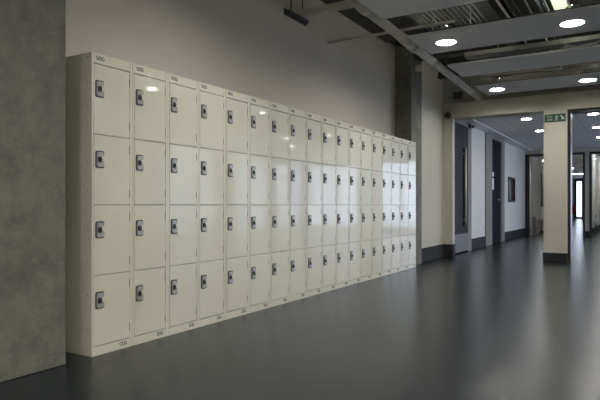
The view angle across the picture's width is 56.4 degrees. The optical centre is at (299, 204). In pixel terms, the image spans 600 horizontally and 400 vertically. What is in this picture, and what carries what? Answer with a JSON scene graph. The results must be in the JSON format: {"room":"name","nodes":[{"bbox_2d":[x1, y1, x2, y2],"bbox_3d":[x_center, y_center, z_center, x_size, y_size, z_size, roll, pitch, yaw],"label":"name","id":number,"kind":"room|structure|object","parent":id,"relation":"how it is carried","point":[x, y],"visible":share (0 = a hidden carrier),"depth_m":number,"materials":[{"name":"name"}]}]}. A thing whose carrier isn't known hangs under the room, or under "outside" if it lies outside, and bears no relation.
{"room":"locker hallway","nodes":[
{"label":"locker hallway","id":0,"kind":"room"},
{"bbox_2d":[66,0,394,136],"bbox_3d":[-1.405,-0.729,3.782,0.150,3.250,10.650,0,0,31],"label":"wall","id":1,"kind":"structure","parent":0,"point":[247,47],"depth_m":5.27,"materials":[{"name":"paint"}]},
{"bbox_2d":[284,0,353,25],"bbox_3d":[0.484,-2.131,5.556,1.250,0.385,0.440,0,0,31],"label":"support","id":2,"kind":"object","parent":1,"relation":"attached to","point":[342,5],"visible":0.83,"depth_m":5.77,"materials":[{"name":"grey metal"}]},
{"bbox_2d":[320,0,425,41],"bbox_3d":[-0.110,-2.335,5.182,0.620,0.033,6.186,0,0,31],"label":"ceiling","id":3,"kind":"structure","parent":1,"relation":"attached to","point":[400,22],"depth_m":7.11,"materials":[{"name":"grey metal"}]},
{"bbox_2d":[326,20,454,45],"bbox_3d":[0.949,-1.879,6.105,1.480,0.070,0.070,0,0,31],"label":"conduit","id":4,"kind":"object","parent":1,"relation":"attached to","point":[328,42],"visible":0.93,"depth_m":6.11,"materials":[{"name":"grey metal"}]},
{"bbox_2d":[0,219,599,399],"bbox_3d":[9.837,0.957,16.883,10.900,0.120,45.300,0,0,31],"label":"floor","id":5,"kind":"structure","parent":0,"point":[497,320],"depth_m":3.52,"materials":[{"name":"plastic"}]},
{"bbox_2d":[0,0,65,381],"bbox_3d":[-1.799,-0.729,2.781,0.450,3.250,1.128,0,0,31],"label":"concrete pillar","id":6,"kind":"structure","parent":5,"relation":"on","point":[32,32],"depth_m":2.96,"materials":[{"name":"grey concrete"}]},
{"bbox_2d":[66,52,131,356],"bbox_3d":[-1.264,-0.004,3.500,0.322,1.800,0.311,0,0,31],"label":"locker","id":7,"kind":"object","parent":5,"relation":"on","point":[98,86],"visible":1,"depth_m":3.38,"materials":[{"name":"beige metal"}]},
{"bbox_2d":[132,63,167,345],"bbox_3d":[-1.103,-0.004,3.767,0.321,1.800,0.311,0,0,31],"label":"locker","id":8,"kind":"object","parent":5,"relation":"on","point":[149,85],"visible":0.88,"depth_m":3.68,"materials":[{"name":"grey metal"}]},
{"bbox_2d":[168,73,197,335],"bbox_3d":[-0.941,-0.004,4.034,0.323,1.800,0.311,0,0,31],"label":"locker","id":9,"kind":"object","parent":5,"relation":"on","point":[182,92],"visible":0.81,"depth_m":3.95,"materials":[{"name":"grey metal"}]},
{"bbox_2d":[198,82,224,326],"bbox_3d":[-0.780,-0.004,4.302,0.322,1.800,0.311,0,0,31],"label":"locker","id":10,"kind":"object","parent":5,"relation":"on","point":[211,99],"visible":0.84,"depth_m":4.21,"materials":[{"name":"grey metal"}]},
{"bbox_2d":[225,89,248,319],"bbox_3d":[-0.619,-0.004,4.569,0.322,1.800,0.311,0,0,31],"label":"locker","id":11,"kind":"object","parent":5,"relation":"on","point":[236,104],"visible":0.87,"depth_m":4.47,"materials":[{"name":"grey metal"}]},
{"bbox_2d":[249,96,269,312],"bbox_3d":[-0.458,-0.004,4.836,0.322,1.800,0.311,0,0,31],"label":"locker","id":12,"kind":"object","parent":5,"relation":"on","point":[259,109],"visible":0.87,"depth_m":4.75,"materials":[{"name":"grey metal"}]},
{"bbox_2d":[270,102,288,306],"bbox_3d":[-0.296,-0.004,5.103,0.323,1.800,0.311,0,0,31],"label":"locker","id":13,"kind":"object","parent":5,"relation":"on","point":[279,114],"visible":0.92,"depth_m":5.02,"materials":[{"name":"grey metal"}]},
{"bbox_2d":[289,107,306,301],"bbox_3d":[-0.135,-0.004,5.371,0.323,1.800,0.311,0,0,31],"label":"locker","id":14,"kind":"object","parent":5,"relation":"on","point":[297,118],"visible":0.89,"depth_m":5.29,"materials":[{"name":"grey metal"}]},
{"bbox_2d":[307,112,321,296],"bbox_3d":[0.026,-0.004,5.638,0.322,1.800,0.311,0,0,31],"label":"locker","id":15,"kind":"object","parent":5,"relation":"on","point":[314,122],"visible":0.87,"depth_m":5.56,"materials":[{"name":"grey metal"}]},
{"bbox_2d":[322,116,335,292],"bbox_3d":[0.188,-0.004,5.905,0.322,1.800,0.311,0,0,31],"label":"locker","id":16,"kind":"object","parent":5,"relation":"on","point":[328,125],"visible":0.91,"depth_m":5.82,"materials":[{"name":"grey metal"}]},
{"bbox_2d":[336,120,348,288],"bbox_3d":[0.348,-0.004,6.173,0.321,1.800,0.311,0,0,31],"label":"locker","id":17,"kind":"object","parent":5,"relation":"on","point":[342,129],"visible":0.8,"depth_m":6.09,"materials":[{"name":"grey metal"}]},
{"bbox_2d":[349,124,360,284],"bbox_3d":[0.510,-0.004,6.440,0.322,1.800,0.311,0,0,31],"label":"locker","id":18,"kind":"object","parent":5,"relation":"on","point":[354,131],"visible":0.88,"depth_m":6.35,"materials":[{"name":"grey metal"}]},
{"bbox_2d":[361,127,371,281],"bbox_3d":[0.672,-0.004,6.707,0.323,1.800,0.311,0,0,31],"label":"locker","id":19,"kind":"object","parent":5,"relation":"on","point":[366,134],"visible":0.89,"depth_m":6.63,"materials":[{"name":"grey metal"}]},
{"bbox_2d":[372,130,381,278],"bbox_3d":[0.833,-0.004,6.974,0.323,1.800,0.311,0,0,31],"label":"locker","id":20,"kind":"object","parent":5,"relation":"on","point":[376,136],"visible":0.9,"depth_m":6.89,"materials":[{"name":"grey metal"}]},
{"bbox_2d":[382,133,390,275],"bbox_3d":[0.994,-0.004,7.242,0.323,1.800,0.311,0,0,31],"label":"locker","id":21,"kind":"object","parent":5,"relation":"on","point":[386,139],"visible":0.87,"depth_m":7.15,"materials":[{"name":"grey metal"}]},
{"bbox_2d":[391,136,399,273],"bbox_3d":[1.155,-0.004,7.509,0.321,1.800,0.311,0,0,31],"label":"locker","id":22,"kind":"object","parent":5,"relation":"on","point":[395,141],"visible":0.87,"depth_m":7.42,"materials":[{"name":"grey metal"}]},
{"bbox_2d":[400,138,407,270],"bbox_3d":[1.317,-0.004,7.777,0.321,1.800,0.311,0,0,31],"label":"locker","id":23,"kind":"object","parent":5,"relation":"on","point":[403,143],"visible":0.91,"depth_m":7.68,"materials":[{"name":"grey metal"}]},
{"bbox_2d":[395,45,421,264],"bbox_3d":[1.564,-0.729,8.478,0.420,3.250,0.460,0,0,31],"label":"concrete pillar","id":24,"kind":"structure","parent":5,"relation":"on","point":[408,82],"depth_m":8.28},
{"bbox_2d":[415,64,423,71],"bbox_3d":[1.771,-2.034,8.330,0.117,0.124,0.124,0,0,31],"label":"junction box","id":25,"kind":"object","parent":24,"relation":"attached to","point":[418,68],"visible":1,"depth_m":8.29,"materials":[{"name":"grey metal"}]},
{"bbox_2d":[408,141,415,268],"bbox_3d":[1.478,-0.004,8.043,0.322,1.800,0.311,0,0,31],"label":"locker","id":26,"kind":"object","parent":5,"relation":"on","point":[411,145],"visible":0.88,"depth_m":7.95,"materials":[{"name":"grey metal"}]},
{"bbox_2d":[538,207,543,234],"bbox_3d":[7.499,0.475,17.030,0.463,0.847,0.532,0,0,11],"label":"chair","id":27,"kind":"object","parent":5,"relation":"on","point":[542,208],"visible":0.35,"depth_m":16.85,"materials":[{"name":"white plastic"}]},
{"bbox_2d":[540,208,543,231],"bbox_3d":[8.176,0.496,18.644,0.476,0.800,0.800,0,0,31],"label":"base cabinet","id":28,"kind":"object","parent":5,"relation":"on","point":[542,223],"visible":0.02,"depth_m":18.34,"materials":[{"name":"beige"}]},
{"bbox_2d":[544,109,567,252],"bbox_3d":[4.128,-0.303,9.010,0.340,2.400,0.360,0,0,31],"label":"pillar","id":29,"kind":"structure","parent":5,"relation":"on","point":[555,133],"depth_m":8.85,"materials":[{"name":"beige paint"}]},
{"bbox_2d":[543,252,567,261],"bbox_3d":[4.127,0.827,9.009,0.360,0.140,0.382,0,0,31],"label":"baseboard","id":30,"kind":"structure","parent":29,"relation":"attached to","point":[552,257],"depth_m":8.84,"materials":[{"name":"black"}]},
{"bbox_2d":[545,113,565,122],"bbox_3d":[4.031,-1.375,8.850,0.300,0.124,0.014,0,0,31],"label":"exit sign","id":31,"kind":"object","parent":29,"relation":"attached to","point":[551,117],"visible":1,"depth_m":8.84,"materials":[{"name":"green plastic"}]},
{"bbox_2d":[572,204,574,218],"bbox_3d":[17.182,0.377,35.167,0.277,1.040,0.277,0,0,4],"label":"fire extinguisher","id":32,"kind":"object","parent":5,"relation":"on","point":[573,205],"visible":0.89,"depth_m":35.09,"materials":[{"name":"red metal"}]},
{"bbox_2d":[422,61,442,247],"bbox_3d":[2.064,-0.729,9.239,0.190,3.250,1.380,0,0,31],"label":"wall","id":33,"kind":"structure","parent":0,"point":[432,87],"depth_m":9.27,"materials":[{"name":"beige paint"}]},
{"bbox_2d":[422,244,454,261],"bbox_3d":[2.256,0.789,9.211,0.177,0.215,1.510,0,0,31],"label":"baseboard","id":34,"kind":"structure","parent":33,"relation":"attached to","point":[448,250],"depth_m":9.50,"materials":[{"name":"black"}]},
{"bbox_2d":[389,0,543,64],"bbox_3d":[2.549,-2.378,2.476,8.370,0.050,12.900,0,0,31],"label":"ceiling","id":35,"kind":"structure","parent":0,"point":[460,14],"depth_m":7.03,"materials":[{"name":"metal"}]},
{"bbox_2d":[345,0,482,101],"bbox_3d":[1.498,-2.047,6.743,0.124,0.612,6.323,0,0,29],"label":"pipe","id":36,"kind":"object","parent":35,"relation":"attached to","point":[386,25],"visible":0.87,"depth_m":6.26,"materials":[{"name":"grey metal"}]},
{"bbox_2d":[357,0,485,18],"bbox_3d":[3.487,-2.054,3.236,6.750,0.600,0.730,0,0,31],"label":"ceiling panel","id":37,"kind":"object","parent":35,"relation":"hanging from","point":[385,9],"visible":1,"depth_m":4.92,"materials":[{"name":"grey paint"}]},
{"bbox_2d":[437,65,461,78],"bbox_3d":[5.607,-2.253,7.580,7.930,0.200,0.140,0,0,31],"label":"beam steel","id":38,"kind":"structure","parent":35,"relation":"attached to","point":[440,75],"depth_m":9.46,"materials":[{"name":"grey metal"}]},
{"bbox_2d":[408,3,599,53],"bbox_3d":[4.215,-2.054,4.443,6.750,0.600,0.750,0,0,31],"label":"ceiling panel","id":39,"kind":"object","parent":35,"relation":"hanging from","point":[543,24],"visible":0.95,"depth_m":5.66,"materials":[{"name":"grey paint"}]},
{"bbox_2d":[433,26,458,45],"bbox_3d":[1.574,-1.835,6.037,0.268,0.176,0.268,0,0,31],"label":"recessed light","id":40,"kind":"object","parent":39,"relation":"attached to","point":[443,42],"visible":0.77,"depth_m":6.07,"materials":[{"name":"white plastic"}]},
{"bbox_2d":[438,40,453,42],"bbox_3d":[1.574,-1.772,6.037,0.196,0.001,0.196,0,0,31],"label":"diffuser","id":41,"kind":"object","parent":40,"relation":"attached to","point":[443,41],"depth_m":6.07,"materials":[{"name":"white plastic"}]},
{"bbox_2d":[557,4,587,27],"bbox_3d":[2.627,-1.835,5.402,0.268,0.176,0.268,0,0,31],"label":"recessed light","id":42,"kind":"object","parent":39,"relation":"attached to","point":[571,23],"visible":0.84,"depth_m":5.42,"materials":[{"name":"white plastic"}]},
{"bbox_2d":[562,20,581,24],"bbox_3d":[2.627,-1.772,5.402,0.196,0.001,0.196,0,0,31],"label":"diffuser","id":43,"kind":"object","parent":42,"relation":"attached to","point":[574,21],"depth_m":5.44,"materials":[{"name":"white plastic"}]},
{"bbox_2d":[414,31,599,60],"bbox_3d":[4.909,-2.253,6.425,7.930,0.200,0.140,0,0,31],"label":"beam steel","id":44,"kind":"structure","parent":35,"relation":"attached to","point":[457,52],"depth_m":7.80,"materials":[{"name":"grey metal"}]},
{"bbox_2d":[447,44,599,76],"bbox_3d":[4.931,-2.054,5.629,6.750,0.600,0.700,0,0,31],"label":"ceiling panel","id":45,"kind":"object","parent":35,"relation":"hanging from","point":[586,53],"visible":0.91,"depth_m":6.84,"materials":[{"name":"grey paint"}]},
{"bbox_2d":[464,34,599,59],"bbox_3d":[4.694,-1.921,5.701,5.950,0.055,0.178,0,0,31],"label":"cable tray","id":46,"kind":"object","parent":45,"relation":"attached to","point":[589,39],"visible":1,"depth_m":6.78,"materials":[{"name":"grey metal"}]},
{"bbox_2d":[476,53,599,94],"bbox_3d":[5.685,-2.054,6.879,6.750,0.600,0.740,0,0,31],"label":"ceiling panel","id":47,"kind":"object","parent":35,"relation":"hanging from","point":[569,80],"visible":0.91,"depth_m":8.12,"materials":[{"name":"grey paint"}]},
{"bbox_2d":[488,78,505,91],"bbox_3d":[2.993,-1.835,8.504,0.268,0.176,0.268,0,0,31],"label":"recessed light","id":48,"kind":"object","parent":47,"relation":"attached to","point":[495,79],"visible":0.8,"depth_m":8.47,"materials":[{"name":"white"}]},
{"bbox_2d":[578,68,598,82],"bbox_3d":[4.046,-1.835,7.868,0.268,0.176,0.268,0,0,31],"label":"recessed light","id":49,"kind":"object","parent":47,"relation":"attached to","point":[585,70],"visible":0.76,"depth_m":7.84,"materials":[{"name":"white"}]},
{"bbox_3d":[3.100,-2.253,3.428,7.930,0.200,0.140,0,0,31],"label":"beam steel","id":50,"kind":"structure","parent":35,"relation":"attached to","visible":0},
{"bbox_2d":[473,0,519,45],"bbox_3d":[1.764,-2.193,5.636,0.140,0.180,4.100,0,0,31],"label":"beam steel","id":51,"kind":"structure","parent":50,"relation":"attached to","point":[489,9],"depth_m":6.15,"materials":[{"name":"grey metal"}]},
{"bbox_2d":[495,0,526,42],"bbox_3d":[1.893,-2.123,5.559,0.027,0.028,4.100,0,0,31],"label":"conduit","id":52,"kind":"object","parent":50,"relation":"attached to","point":[497,1],"visible":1,"depth_m":6.05,"materials":[{"name":"grey metal"}]},
{"bbox_2d":[472,128,524,238],"bbox_3d":[4.976,-0.353,13.947,0.150,2.500,6.550,0,0,31],"label":"wall","id":53,"kind":"structure","parent":0,"point":[514,156],"depth_m":14.18,"materials":[{"name":"white paint"}]},
{"bbox_2d":[455,120,471,253],"bbox_3d":[2.998,-0.353,10.486,0.200,2.500,1.440,0,0,31],"label":"door","id":54,"kind":"structure","parent":53,"relation":"in","point":[463,130],"depth_m":10.51,"materials":[{"name":"grey"}]},
{"bbox_2d":[485,133,504,245],"bbox_3d":[4.558,-0.353,13.148,0.121,2.500,2.010,0,0,31],"label":"door","id":55,"kind":"structure","parent":53,"relation":"in","point":[494,147],"depth_m":13.18,"materials":[{"name":"grey"}]},
{"bbox_2d":[472,228,524,248],"bbox_3d":[5.022,0.789,13.873,0.025,0.215,6.430,0,0,31],"label":"baseboard","id":56,"kind":"structure","parent":53,"relation":"attached to","point":[478,242],"depth_m":14.10,"materials":[{"name":"black"}]},
{"bbox_2d":[508,177,514,201],"bbox_3d":[5.579,-0.404,14.868,0.092,0.660,0.950,0,0,31],"label":"window","id":57,"kind":"structure","parent":53,"relation":"in","point":[511,181],"depth_m":15.02,"materials":[{"name":"black"}]},
{"bbox_2d":[443,61,599,243],"bbox_3d":[5.832,-0.729,7.876,8.050,3.250,0.180,0,0,31],"label":"wall","id":58,"kind":"structure","parent":0,"point":[449,87],"depth_m":9.70,"materials":[{"name":"beige paint"}]},
{"bbox_2d":[444,112,450,118],"bbox_3d":[2.559,-1.558,9.711,0.110,0.110,0.090,0,0,31],"label":"dome camera","id":59,"kind":"object","parent":58,"relation":"attached to","point":[447,115],"visible":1,"depth_m":9.69,"materials":[{"name":"black plastic"}]},
{"bbox_2d":[453,91,462,99],"bbox_3d":[2.727,-1.893,9.678,0.170,0.130,0.024,0,0,31],"label":"air vent","id":60,"kind":"object","parent":58,"relation":"in","point":[456,95],"visible":1,"depth_m":9.66,"materials":[{"name":"black plastic"}]},
{"bbox_2d":[568,107,599,261],"bbox_3d":[5.649,-0.303,8.115,3.190,2.400,0.240,0,0,31],"label":"trim","id":61,"kind":"structure","parent":58,"relation":"attached to","point":[596,109],"depth_m":8.82,"materials":[{"name":"black"}]},
{"bbox_2d":[443,89,599,120],"bbox_3d":[5.890,-1.633,7.923,8.000,0.260,0.320,0,0,31],"label":"beam","id":62,"kind":"structure","parent":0,"point":[536,104],"depth_m":9.12,"materials":[{"name":"beige paint"}]},
{"bbox_2d":[463,112,599,150],"bbox_3d":[7.907,-1.646,11.285,8.020,0.115,7.880,0,0,31],"label":"ceiling","id":63,"kind":"structure","parent":0,"point":[518,130],"depth_m":11.89,"materials":[{"name":"tile"}]},
{"bbox_2d":[530,162,543,227],"bbox_3d":[11.793,-0.454,26.751,0.150,2.700,22.380,0,0,31],"label":"wall","id":64,"kind":"structure","parent":0,"point":[541,169],"depth_m":22.22,"materials":[{"name":"white paint"}]},
{"bbox_2d":[541,172,543,206],"bbox_3d":[10.808,-0.279,24.940,0.045,2.350,0.900,0,0,31],"label":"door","id":65,"kind":"structure","parent":64,"relation":"in","point":[542,173],"depth_m":24.74,"materials":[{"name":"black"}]},
{"bbox_2d":[513,0,599,50],"bbox_3d":[4.661,-2.224,5.114,5.000,0.040,5.200,0,0,31],"label":"cable tray","id":66,"kind":"object","parent":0,"point":[520,4],"visible":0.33,"depth_m":6.19,"materials":[{"name":"grey metal"}]},
{"bbox_2d":[524,0,562,67],"bbox_3d":[2.559,-2.083,6.149,0.020,0.020,5.800,0,0,31],"label":"conduit","id":67,"kind":"object","parent":66,"relation":"attached to","point":[525,1],"visible":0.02,"depth_m":5.96,"materials":[{"name":"grey metal"}]},
{"bbox_2d":[535,0,570,66],"bbox_3d":[2.649,-2.083,6.095,0.035,0.036,5.800,0,0,31],"label":"conduit","id":68,"kind":"object","parent":66,"relation":"attached to","point":[538,3],"visible":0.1,"depth_m":5.90,"materials":[{"name":"silver metal"}]},
{"bbox_2d":[541,0,574,66],"bbox_3d":[2.696,-2.083,6.067,0.031,0.032,5.800,0,0,31],"label":"conduit","id":69,"kind":"object","parent":66,"relation":"attached to","point":[543,1],"visible":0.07,"depth_m":5.90,"materials":[{"name":"silver metal"}]},
{"bbox_2d":[550,0,569,9],"bbox_3d":[2.699,-2.143,5.831,0.150,0.120,1.500,0,0,31],"label":"strip light","id":70,"kind":"object","parent":66,"relation":"hanging from","point":[557,4],"visible":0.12,"depth_m":5.82,"materials":[{"name":"white plastic"}]},
{"bbox_2d":[525,148,599,230],"bbox_3d":[10.059,-0.353,14.658,7.820,2.500,0.120,0,0,31],"label":"wall partition","id":71,"kind":"structure","parent":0,"point":[586,150],"depth_m":15.78,"materials":[{"name":"black metal"}]},
{"bbox_2d":[525,154,543,234],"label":"door","id":72,"kind":"structure","parent":71,"relation":"in","point":[535,162],"depth_m":16.64,"materials":[{"name":"black"}]},
{"bbox_2d":[572,152,584,236],"bbox_3d":[7.893,-0.298,15.965,0.430,2.390,0.160,0,0,31],"label":"door","id":73,"kind":"structure","parent":71,"relation":"in","point":[574,153],"depth_m":15.81,"materials":[{"name":"black"}]},
{"bbox_2d":[530,154,599,177],"bbox_3d":[13.450,-1.788,25.868,3.900,0.130,22.580,0,0,31],"label":"ceiling","id":74,"kind":"structure","parent":0,"point":[575,158],"depth_m":22.45,"materials":[{"name":"white"}]},
{"bbox_2d":[540,162,582,167],"bbox_3d":[11.019,-1.643,23.002,2.400,0.160,0.400,0,0,31],"label":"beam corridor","id":75,"kind":"structure","parent":74,"relation":"attached to","point":[575,164],"depth_m":22.70,"materials":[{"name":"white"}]},
{"bbox_2d":[572,178,582,218],"bbox_3d":[19.220,-0.454,35.427,3.900,2.700,0.150,0,0,31],"label":"wall","id":76,"kind":"structure","parent":0,"point":[573,179],"depth_m":36.25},
{"bbox_2d":[575,179,582,218],"bbox_3d":[17.999,-0.389,36.105,0.510,2.530,0.150,0,0,31],"label":"door","id":77,"kind":"structure","parent":76,"relation":"in","point":[576,180],"depth_m":36.12,"materials":[{"name":"black"}]},
{"bbox_2d":[592,154,599,227],"bbox_3d":[13.951,-0.454,25.460,0.080,2.700,22.360,0,0,31],"label":"wall","id":78,"kind":"structure","parent":0,"point":[595,157],"depth_m":18.04,"materials":[{"name":"white paint"}]},
{"bbox_2d":[589,151,599,236],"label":"door","id":79,"kind":"structure","parent":78,"relation":"in","point":[597,152],"depth_m":15.71,"materials":[{"name":"black"}]},
{"bbox_2d":[592,225,599,234],"bbox_3d":[14.266,0.796,25.890,0.015,0.200,21.300,0,0,31],"label":"baseboard","id":80,"kind":"structure","parent":78,"relation":"attached to","point":[594,231],"depth_m":17.81,"materials":[{"name":"black"}]},
{"bbox_3d":[8.110,-0.728,3.862,0.200,3.250,20.620,0,0,31],"label":"wall","id":81,"kind":"structure","parent":0,"visible":0},
{"bbox_2d":[481,64,599,79],"bbox_3d":[5.643,-1.883,6.577,6.870,0.040,0.039,0,0,31],"label":"conduit","id":82,"kind":"object","parent":81,"relation":"attached to","point":[593,65],"visible":1,"depth_m":7.90,"materials":[{"name":"silver metal"}]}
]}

